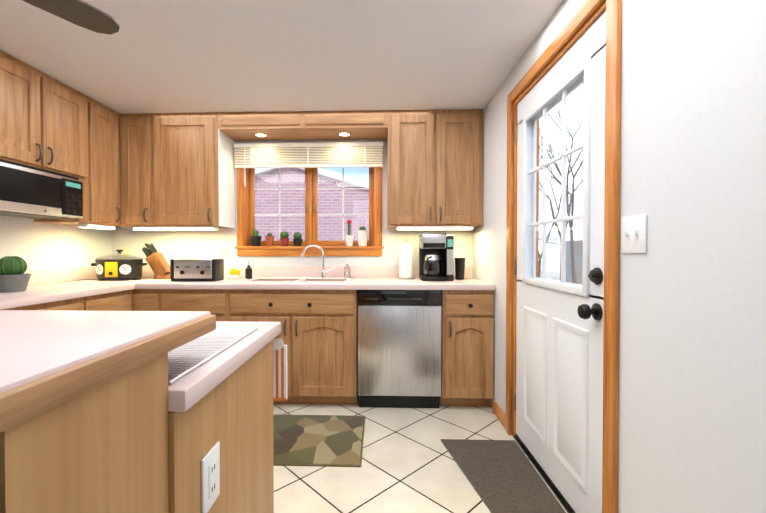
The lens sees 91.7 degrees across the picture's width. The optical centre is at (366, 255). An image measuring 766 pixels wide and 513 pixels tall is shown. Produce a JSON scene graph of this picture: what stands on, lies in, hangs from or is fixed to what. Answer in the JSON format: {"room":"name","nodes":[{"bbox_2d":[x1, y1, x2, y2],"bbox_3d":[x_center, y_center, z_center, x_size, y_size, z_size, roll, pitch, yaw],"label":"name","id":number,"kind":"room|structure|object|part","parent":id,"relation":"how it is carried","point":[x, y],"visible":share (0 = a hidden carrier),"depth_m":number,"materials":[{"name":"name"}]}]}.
{"room":"kitchen","nodes":[
{"label":"kitchen","id":0,"kind":"room"},
{"bbox_2d":[0,215,111,269],"bbox_3d":[-2.499,0.006,0.561,0.150,2.270,5.960,0,1,2],"label":"wall","id":1,"kind":"structure","parent":0,"point":[35,245],"depth_m":2.77,"materials":[{"name":"paint"}]},
{"bbox_2d":[0,50,59,169],"bbox_3d":[-2.184,-0.844,2.158,0.363,0.605,0.435,0,1,2],"label":"upper cabinet","id":2,"kind":"object","parent":1,"relation":"attached to","point":[29,108],"depth_m":2.22,"materials":[{"name":"brown wood"}]},
{"bbox_2d":[0,154,67,217],"bbox_3d":[-2.183,-0.398,2.195,0.363,0.285,0.489,0,1,2],"label":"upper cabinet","id":3,"kind":"object","parent":1,"relation":"attached to","point":[27,189],"depth_m":2.24,"materials":[{"name":"glass"}]},
{"bbox_2d":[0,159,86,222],"bbox_3d":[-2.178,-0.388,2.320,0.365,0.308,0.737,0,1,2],"label":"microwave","id":4,"kind":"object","parent":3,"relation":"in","point":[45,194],"depth_m":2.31,"materials":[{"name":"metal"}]},
{"bbox_2d":[25,267,96,284],"bbox_3d":[-2.350,0.157,2.347,0.020,0.105,2.037,0,1,2],"label":"backsplash","id":5,"kind":"structure","parent":1,"relation":"attached to","point":[43,276],"depth_m":2.81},
{"bbox_2d":[34,170,95,221],"bbox_3d":[-2.170,-0.403,2.563,0.363,0.285,0.248,0,1,2],"label":"upper cabinet","id":6,"kind":"object","parent":1,"relation":"attached to","point":[81,188],"depth_m":2.62,"materials":[{"name":"brown wood"}]},
{"bbox_2d":[56,80,95,177],"bbox_3d":[-2.172,-0.848,2.502,0.363,0.605,0.364,0,1,2],"label":"upper cabinet","id":7,"kind":"object","parent":1,"relation":"attached to","point":[70,156],"depth_m":2.58,"materials":[{"name":"brown wood"}]},
{"bbox_2d":[41,101,123,229],"bbox_3d":[-2.168,-0.697,2.864,0.347,0.916,0.356,0,1,2],"label":"upper cabinet","id":8,"kind":"object","parent":1,"relation":"attached to","point":[109,136],"depth_m":2.88,"materials":[{"name":"brown wood"}]},
{"bbox_2d":[0,0,563,113],"bbox_3d":[-0.793,-1.178,0.487,3.565,0.100,5.960,0,1,2],"label":"ceiling","id":9,"kind":"structure","parent":0,"point":[184,56],"depth_m":2.09,"materials":[{"name":"paint"}]},
{"bbox_2d":[22,0,119,34],"bbox_3d":[-1.280,-0.969,0.809,1.263,0.324,1.246,0,1,2],"label":"ceiling fan","id":10,"kind":"object","parent":9,"relation":"hanging from","point":[80,13],"visible":1,"depth_m":1.31,"materials":[{"name":"brown wood"}]},
{"bbox_2d":[111,140,472,265],"bbox_3d":[-0.693,-0.029,3.405,3.265,2.270,0.150,0,1,2],"label":"wall","id":11,"kind":"structure","parent":0,"point":[169,245],"depth_m":3.34,"materials":[{"name":"paint"}]},
{"bbox_2d":[119,247,127,256],"bbox_3d":[-2.213,-0.023,3.377,0.075,0.116,0.008,0,1,2],"label":"outlet","id":12,"kind":"object","parent":11,"relation":"attached to","point":[125,249],"depth_m":3.37,"materials":[{"name":"beige plastic"}]},
{"bbox_2d":[120,113,155,229],"bbox_3d":[-1.886,-0.701,3.186,0.295,0.916,0.348,0,1,2],"label":"upper cabinet","id":13,"kind":"object","parent":11,"relation":"attached to","point":[137,128],"depth_m":3.02,"materials":[{"name":"brown wood"}]},
{"bbox_2d":[152,112,235,229],"bbox_3d":[-1.465,-0.701,3.172,0.547,0.916,0.348,0,1,2],"label":"upper cabinet","id":14,"kind":"object","parent":11,"relation":"attached to","point":[193,156],"depth_m":3.01,"materials":[{"name":"brown wood"}]},
{"bbox_2d":[220,247,228,258],"bbox_3d":[-1.283,-0.023,3.345,0.075,0.116,0.008,0,1,2],"label":"outlet","id":15,"kind":"object","parent":11,"relation":"attached to","point":[224,252],"depth_m":3.34,"materials":[{"name":"beige plastic"}]},
{"bbox_2d":[142,266,471,276],"bbox_3d":[-0.696,0.145,3.319,3.258,0.105,0.020,0,1,2],"label":"backsplash","id":16,"kind":"structure","parent":11,"relation":"attached to","point":[257,271],"depth_m":3.30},
{"bbox_2d":[235,167,383,255],"bbox_3d":[-0.511,-0.482,3.376,1.330,0.972,0.185,0,1,2],"label":"window","id":17,"kind":"structure","parent":11,"relation":"in","point":[246,214],"depth_m":3.39,"materials":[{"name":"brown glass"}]},
{"bbox_2d":[250,229,261,245],"bbox_3d":[-1.002,-0.163,3.355,0.104,0.157,0.104,0,1,2],"label":"cactus pot","id":18,"kind":"object","parent":17,"relation":"on","point":[255,238],"visible":1,"depth_m":3.32,"materials":[{"name":"ceramic"}]},
{"bbox_2d":[265,233,273,245],"bbox_3d":[-0.877,-0.144,3.355,0.083,0.119,0.083,0,1,2],"label":"cactus pot","id":19,"kind":"object","parent":17,"relation":"on","point":[269,238],"visible":1,"depth_m":3.33,"materials":[{"name":"ceramic"}]},
{"bbox_2d":[279,231,288,245],"bbox_3d":[-0.742,-0.151,3.346,0.087,0.134,0.087,0,1,2],"label":"cactus pot","id":20,"kind":"object","parent":17,"relation":"on","point":[284,238],"visible":1,"depth_m":3.32,"materials":[{"name":"ceramic"}]},
{"bbox_2d":[293,232,302,245],"bbox_3d":[-0.622,-0.147,3.346,0.092,0.126,0.092,0,1,2],"label":"cactus pot","id":21,"kind":"object","parent":17,"relation":"on","point":[297,239],"visible":1,"depth_m":3.32,"materials":[{"name":"ceramic"}]},
{"bbox_2d":[234,142,382,185],"bbox_3d":[-0.515,-0.800,3.267,1.320,0.377,0.050,0,1,2],"label":"window blind","id":22,"kind":"object","parent":17,"relation":"attached to","point":[309,155],"visible":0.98,"depth_m":3.26,"materials":[{"name":"white plastic"}]},
{"bbox_2d":[344,220,353,245],"bbox_3d":[-0.158,-0.203,3.326,0.087,0.238,0.087,0,1,2],"label":"cactus pot","id":23,"kind":"object","parent":17,"relation":"on","point":[349,237],"visible":0.98,"depth_m":3.30,"materials":[{"name":"white ceramic"}]},
{"bbox_2d":[357,226,367,245],"bbox_3d":[-0.038,-0.172,3.322,0.104,0.176,0.104,0,1,2],"label":"cactus pot","id":24,"kind":"object","parent":17,"relation":"on","point":[362,233],"visible":1,"depth_m":3.29,"materials":[{"name":"white ceramic"}]},
{"bbox_2d":[384,110,435,229],"bbox_3d":[0.361,-0.700,3.109,0.373,0.916,0.348,0,1,2],"label":"upper cabinet","id":25,"kind":"object","parent":11,"relation":"attached to","point":[410,135],"depth_m":2.94,"materials":[{"name":"brown wood"}]},
{"bbox_2d":[436,109,482,229],"bbox_3d":[0.737,-0.700,3.096,0.379,0.916,0.348,0,1,2],"label":"upper cabinet","id":26,"kind":"object","parent":11,"relation":"attached to","point":[459,132],"depth_m":2.93,"materials":[{"name":"brown wood"}]},
{"bbox_2d":[273,395,566,512],"bbox_3d":[-0.793,1.192,0.517,3.565,0.100,5.960,0,1,2],"label":"floor","id":27,"kind":"structure","parent":0,"point":[409,464],"depth_m":1.94,"materials":[{"name":"tile"}]},
{"bbox_2d":[12,297,87,310],"bbox_3d":[-2.052,0.688,2.044,0.637,0.870,0.480,0,1,2],"label":"base cabinet","id":28,"kind":"object","parent":27,"relation":"on","point":[81,303],"depth_m":2.14,"materials":[{"name":"brown wood"}]},
{"bbox_2d":[0,338,179,512],"bbox_3d":[-1.383,0.651,0.539,2.077,0.981,0.277,0,1,2],"label":"base cabinet","id":29,"kind":"object","parent":27,"relation":"on","point":[98,414],"depth_m":0.48,"materials":[{"name":"brown wood"}]},
{"bbox_2d":[0,310,219,413],"bbox_3d":[-1.376,0.143,0.609,2.086,0.040,0.470,0,1,2],"label":"countertop","id":30,"kind":"structure","parent":29,"relation":"on","point":[43,352],"depth_m":0.55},
{"bbox_2d":[176,321,280,413],"bbox_3d":[-1.021,0.246,0.972,1.445,0.040,0.622,0,1,2],"label":"countertop","id":31,"kind":"structure","parent":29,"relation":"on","point":[207,378],"depth_m":0.82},
{"bbox_2d":[168,326,257,384],"bbox_3d":[-0.522,0.223,0.901,0.365,0.008,0.475,0,1,2],"label":"cooling rack","id":32,"kind":"object","parent":31,"relation":"on","point":[221,339],"visible":0.27,"depth_m":0.89,"materials":[{"name":"metal"}]},
{"bbox_2d":[88,289,135,310],"bbox_3d":[-2.035,0.682,2.524,0.637,0.870,0.480,0,1,2],"label":"base cabinet","id":33,"kind":"object","parent":27,"relation":"on","point":[106,301],"depth_m":2.53,"materials":[{"name":"brown wood"}]},
{"bbox_2d":[0,277,159,308],"bbox_3d":[-2.031,0.229,2.347,0.657,0.040,2.057,0,1,2],"label":"countertop","id":34,"kind":"structure","parent":33,"relation":"on","point":[59,290],"depth_m":2.26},
{"bbox_2d":[0,256,31,292],"bbox_3d":[-2.083,0.107,2.179,0.177,0.207,0.177,0,1,2],"label":"cactus pot","id":35,"kind":"object","parent":34,"relation":"on","point":[14,277],"visible":1,"depth_m":2.14,"materials":[{"name":"concrete"}]},
{"bbox_2d":[91,249,146,279],"bbox_3d":[-2.033,0.075,3.050,0.402,0.250,0.263,0,1,2],"label":"slow cooker","id":36,"kind":"object","parent":34,"relation":"on","point":[118,268],"visible":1,"depth_m":2.96,"materials":[{"name":"black plastic"}]},
{"bbox_2d":[136,289,159,310],"bbox_3d":[-1.617,0.675,3.048,0.202,0.870,0.637,0,1,2],"label":"base cabinet","id":37,"kind":"object","parent":27,"relation":"on","point":[146,299],"depth_m":2.73,"materials":[{"name":"brown wood"}]},
{"bbox_2d":[160,289,227,320],"bbox_3d":[-1.262,0.676,3.036,0.510,0.870,0.637,0,1,2],"label":"base cabinet","id":38,"kind":"object","parent":27,"relation":"on","point":[215,301],"depth_m":2.72,"materials":[{"name":"brown wood"}]},
{"bbox_2d":[172,338,279,512],"bbox_3d":[-1.042,0.701,0.974,1.445,0.870,0.612,0,1,2],"label":"base cabinet","id":39,"kind":"object","parent":27,"relation":"on","point":[222,451],"depth_m":0.88,"materials":[{"name":"brown wood"}]},
{"bbox_2d":[201,441,219,512],"bbox_3d":[-0.322,0.461,0.770,0.008,0.116,0.076,0,1,2],"label":"outlet","id":40,"kind":"object","parent":39,"relation":"attached to","point":[210,456],"depth_m":0.76,"materials":[{"name":"white plastic"}]},
{"bbox_2d":[273,338,286,400],"bbox_3d":[-0.299,0.385,1.262,0.054,0.215,0.020,0,1,2],"label":"towel","id":41,"kind":"object","parent":39,"relation":"hanging from","point":[279,349],"depth_m":1.26,"materials":[{"name":"white fabric"}]},
{"bbox_2d":[228,289,355,404],"bbox_3d":[-0.536,0.676,3.011,0.943,0.870,0.637,0,1,2],"label":"base cabinet","id":42,"kind":"object","parent":27,"relation":"on","point":[318,326],"depth_m":2.69,"materials":[{"name":"brown wood"}]},
{"bbox_2d":[273,414,364,466],"bbox_3d":[-0.429,1.114,2.284,0.820,0.010,0.600,0,1,2],"label":"kitchen rug","id":43,"kind":"object","parent":27,"relation":"on","point":[321,440],"visible":0.56,"depth_m":2.23,"materials":[{"name":"multicoloured fabric"}]},
{"bbox_2d":[356,289,443,407],"bbox_3d":[0.245,0.678,2.957,0.604,0.868,0.591,0,1,2],"label":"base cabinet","id":44,"kind":"object","parent":27,"relation":"on","point":[378,336],"depth_m":2.67,"materials":[{"name":"metal"}]},
{"bbox_2d":[128,277,495,288],"bbox_3d":[-0.414,0.219,2.991,2.671,0.044,0.657,0,1,2],"label":"countertop","id":45,"kind":"structure","parent":44,"relation":"on","point":[357,282],"depth_m":2.70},
{"bbox_2d":[142,243,169,278],"bbox_3d":[-1.776,0.046,3.168,0.254,0.304,0.110,0,1,2],"label":"knife block","id":46,"kind":"object","parent":45,"relation":"on","point":[157,262],"visible":0.96,"depth_m":3.12,"materials":[{"name":"brown wood"}]},
{"bbox_2d":[170,258,223,280],"bbox_3d":[-1.356,0.110,2.974,0.360,0.182,0.188,0,1,2],"label":"toaster","id":47,"kind":"object","parent":45,"relation":"on","point":[196,269],"visible":1,"depth_m":2.90,"materials":[{"name":"metal"}]},
{"bbox_2d":[227,268,240,278],"bbox_3d":[-1.117,0.153,3.127,0.107,0.090,0.060,0,1,2],"label":"sponge holder","id":48,"kind":"object","parent":45,"relation":"on","point":[234,273],"visible":1,"depth_m":3.11,"materials":[{"name":"white ceramic"}]},
{"bbox_2d":[245,261,251,278],"bbox_3d":[-1.018,0.120,3.200,0.060,0.156,0.065,0,1,2],"label":"soap pump","id":49,"kind":"object","parent":45,"relation":"on","point":[248,271],"visible":1,"depth_m":3.18,"materials":[{"name":"black plastic"}]},
{"bbox_2d":[244,277,351,280],"bbox_3d":[-0.544,0.297,2.998,0.830,0.208,0.470,0,1,2],"label":"sink","id":50,"kind":"object","parent":45,"relation":"in","point":[253,278],"depth_m":3.16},
{"bbox_2d":[300,245,347,276],"bbox_3d":[-0.355,0.049,3.183,0.396,0.284,0.077,0,1,2],"label":"faucet","id":51,"kind":"object","parent":45,"relation":"on","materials":[{"name":"silver metal"}]},
{"bbox_2d":[344,259,350,277],"bbox_3d":[-0.170,0.112,3.252,0.059,0.170,0.034,0,1,2],"label":"soap bottle","id":52,"kind":"object","parent":45,"relation":"on","point":[348,268],"visible":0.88,"depth_m":3.24,"materials":[{"name":"white plastic"}]},
{"bbox_2d":[397,239,414,279],"bbox_3d":[0.334,0.030,3.155,0.150,0.337,0.150,0,1,2],"label":"paper towel holder","id":53,"kind":"object","parent":45,"relation":"on","point":[405,261],"visible":1,"depth_m":3.10,"materials":[{"name":"paper"}]},
{"bbox_2d":[419,233,453,280],"bbox_3d":[0.562,0.011,3.012,0.256,0.378,0.255,0,1,2],"label":"coffee maker","id":54,"kind":"object","parent":45,"relation":"on","point":[436,256],"visible":1,"depth_m":2.93,"materials":[{"name":"black plastic"}]},
{"bbox_2d":[454,258,464,279],"bbox_3d":[0.775,0.108,3.091,0.088,0.182,0.088,0,1,2],"label":"tumbler","id":55,"kind":"object","parent":45,"relation":"on","point":[459,268],"visible":1,"depth_m":3.06,"materials":[{"name":"black plastic"}]},
{"bbox_2d":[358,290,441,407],"bbox_3d":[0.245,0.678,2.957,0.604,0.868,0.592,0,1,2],"label":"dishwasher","id":56,"kind":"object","parent":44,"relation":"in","point":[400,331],"depth_m":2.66,"materials":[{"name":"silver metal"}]},
{"bbox_2d":[444,289,495,405],"bbox_3d":[0.738,0.676,2.967,0.366,0.870,0.637,0,1,2],"label":"base cabinet","id":57,"kind":"object","parent":27,"relation":"on","point":[468,313],"depth_m":2.65,"materials":[{"name":"brown wood"}]},
{"bbox_2d":[441,439,565,512],"bbox_3d":[0.652,1.120,1.777,0.441,0.011,0.920,0,1,2],"label":"door mat","id":58,"kind":"object","parent":27,"relation":"on","point":[502,476],"visible":1,"depth_m":1.87,"materials":[{"name":"carpet"}]},
{"bbox_2d":[473,0,765,512],"bbox_3d":[0.914,0.008,0.443,0.150,2.270,5.960,0,1,2],"label":"wall","id":59,"kind":"structure","parent":0,"point":[692,373],"depth_m":1.00,"materials":[{"name":"paint"}]},
{"bbox_2d":[492,399,505,428],"bbox_3d":[0.821,1.104,0.152,0.013,0.085,5.025,0,1,2],"label":"baseboard","id":60,"kind":"structure","parent":59,"relation":"attached to","point":[499,413],"depth_m":2.50,"materials":[{"name":"brown wood"}]},
{"bbox_2d":[514,11,605,512],"bbox_3d":[0.896,0.100,1.829,0.125,2.028,0.945,0,1,2],"label":"entry door","id":61,"kind":"structure","parent":59,"relation":"in","point":[559,379],"depth_m":1.68,"materials":[{"name":"white glass"}]},
{"bbox_3d":[0.912,0.080,2.284,0.014,1.740,0.033,0,1,2],"label":"entry door hinge","id":62,"kind":"part","parent":61,"relation":"part of","materials":[{"name":"brown wood"}]},
{"bbox_3d":[0.854,0.147,1.428,0.068,0.203,0.066,0,1,2],"label":"knob","id":63,"kind":"part","parent":61,"relation":"part of","materials":[{"name":"black plastic"}]},
{"bbox_2d":[506,0,621,512],"bbox_3d":[0.950,0.063,1.811,0.168,2.126,1.087,0,1,2],"label":"door frame","id":64,"kind":"structure","parent":59,"relation":"attached to","point":[582,15],"depth_m":1.32,"materials":[{"name":"brown wood"}]},
{"bbox_2d":[621,214,646,252],"bbox_3d":[0.856,-0.068,1.200,0.016,0.120,0.116,0,1,2],"label":"light switch","id":65,"kind":"object","parent":59,"relation":"attached to","point":[633,234],"visible":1,"depth_m":1.19,"materials":[{"name":"white plastic"}]},
{"label":"outside","id":66,"kind":"structure","parent":0,"visible":0},
{"bbox_2d":[540,270,559,280],"bbox_3d":[0.235,1.326,9.959,60.000,0.100,60.000,0,1,2],"label":"ground","id":67,"kind":"structure","parent":66,"point":[549,275],"depth_m":21.19,"materials":[{"name":"white snow"}]},
{"bbox_2d":[255,168,559,244],"bbox_3d":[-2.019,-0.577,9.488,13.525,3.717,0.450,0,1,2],"label":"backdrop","id":68,"kind":"object","parent":67,"relation":"on","point":[300,207],"depth_m":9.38,"materials":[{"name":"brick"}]},
{"bbox_2d":[538,84,583,283],"bbox_3d":[4.512,-1.959,8.862,4.421,6.608,5.408,0,1,2],"label":"tree","id":69,"kind":"object","parent":67,"relation":"on","point":[569,209],"depth_m":9.89,"materials":[{"name":"grey plant"}]},
{"bbox_2d":[566,240,582,284],"bbox_3d":[7.821,0.377,11.878,0.030,1.850,6.380,0,1,2],"label":"fence","id":70,"kind":"object","parent":67,"relation":"on","point":[579,253],"depth_m":13.96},
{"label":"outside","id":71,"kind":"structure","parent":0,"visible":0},
{"bbox_2d":[539,84,583,271],"bbox_3d":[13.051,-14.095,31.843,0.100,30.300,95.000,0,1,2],"label":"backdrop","id":72,"kind":"structure","parent":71,"point":[574,128],"depth_m":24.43,"materials":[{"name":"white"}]}
]}

